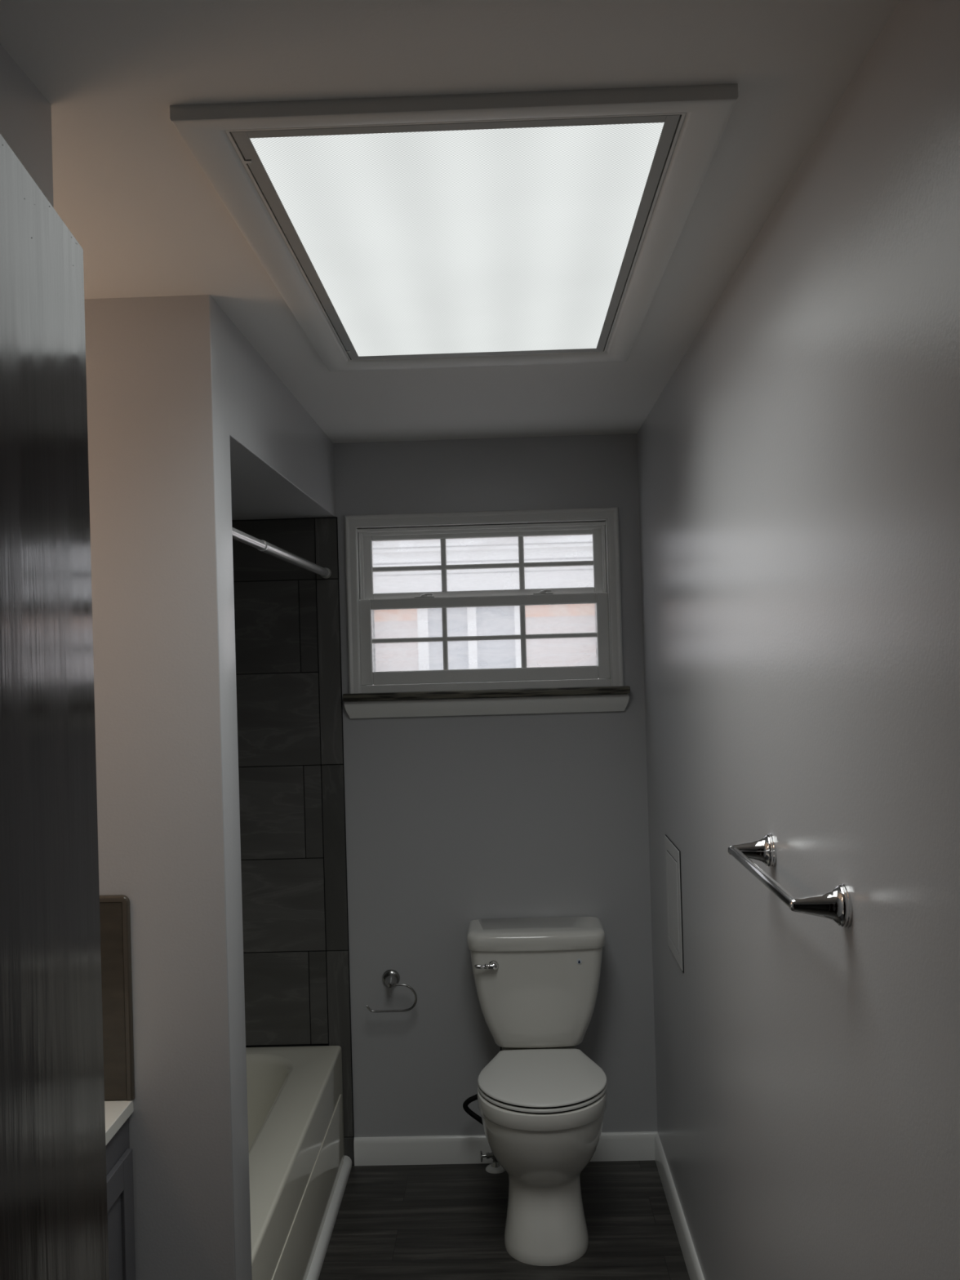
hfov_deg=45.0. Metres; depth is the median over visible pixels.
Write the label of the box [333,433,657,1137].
wall
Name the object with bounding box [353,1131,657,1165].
baseboard
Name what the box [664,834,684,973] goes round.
access panel
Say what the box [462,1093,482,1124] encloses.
hose
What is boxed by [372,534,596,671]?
window panes
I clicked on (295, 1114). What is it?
bathtub
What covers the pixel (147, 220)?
ceiling
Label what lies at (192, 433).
wall
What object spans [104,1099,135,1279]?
vanity
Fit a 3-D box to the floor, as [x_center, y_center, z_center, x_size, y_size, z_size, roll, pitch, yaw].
[-0.023,1.774,1.235,2.800,0.080,5.700,-2,-1,1]
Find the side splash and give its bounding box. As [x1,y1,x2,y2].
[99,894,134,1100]
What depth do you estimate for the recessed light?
1.86 m
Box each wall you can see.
[0,44,335,1279]
[231,516,354,1164]
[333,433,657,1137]
[636,0,959,1279]
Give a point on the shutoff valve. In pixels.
(495, 1166)
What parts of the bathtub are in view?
apron panel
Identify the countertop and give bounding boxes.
[104,1099,133,1146]
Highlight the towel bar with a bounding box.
[728,833,852,927]
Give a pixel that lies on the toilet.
(542, 1102)
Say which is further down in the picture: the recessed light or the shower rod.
the shower rod
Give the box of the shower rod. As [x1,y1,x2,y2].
[231,527,331,578]
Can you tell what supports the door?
in the wall
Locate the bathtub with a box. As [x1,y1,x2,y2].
[245,1045,344,1279]
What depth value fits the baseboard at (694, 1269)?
3.38 m
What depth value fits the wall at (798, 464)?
1.72 m
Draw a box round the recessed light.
[169,83,737,371]
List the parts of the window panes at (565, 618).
pane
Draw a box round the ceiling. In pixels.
[0,0,899,443]
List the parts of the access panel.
panel door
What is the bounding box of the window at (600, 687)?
[342,506,630,718]
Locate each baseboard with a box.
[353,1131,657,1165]
[654,1133,704,1279]
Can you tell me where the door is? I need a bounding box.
[0,133,109,1279]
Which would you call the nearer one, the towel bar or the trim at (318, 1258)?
the towel bar
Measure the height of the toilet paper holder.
0.126 m
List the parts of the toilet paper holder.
arm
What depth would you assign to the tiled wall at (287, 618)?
3.92 m
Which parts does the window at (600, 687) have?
sash, storm frame, sash, sill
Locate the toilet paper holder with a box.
[366,969,417,1012]
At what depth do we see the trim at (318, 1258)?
3.47 m
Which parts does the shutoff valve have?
valve handle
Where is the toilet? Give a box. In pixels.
[466,916,607,1266]
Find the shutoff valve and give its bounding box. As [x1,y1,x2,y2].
[480,1150,505,1173]
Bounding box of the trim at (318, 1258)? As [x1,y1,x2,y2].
[306,1155,351,1279]
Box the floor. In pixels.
[318,1160,689,1279]

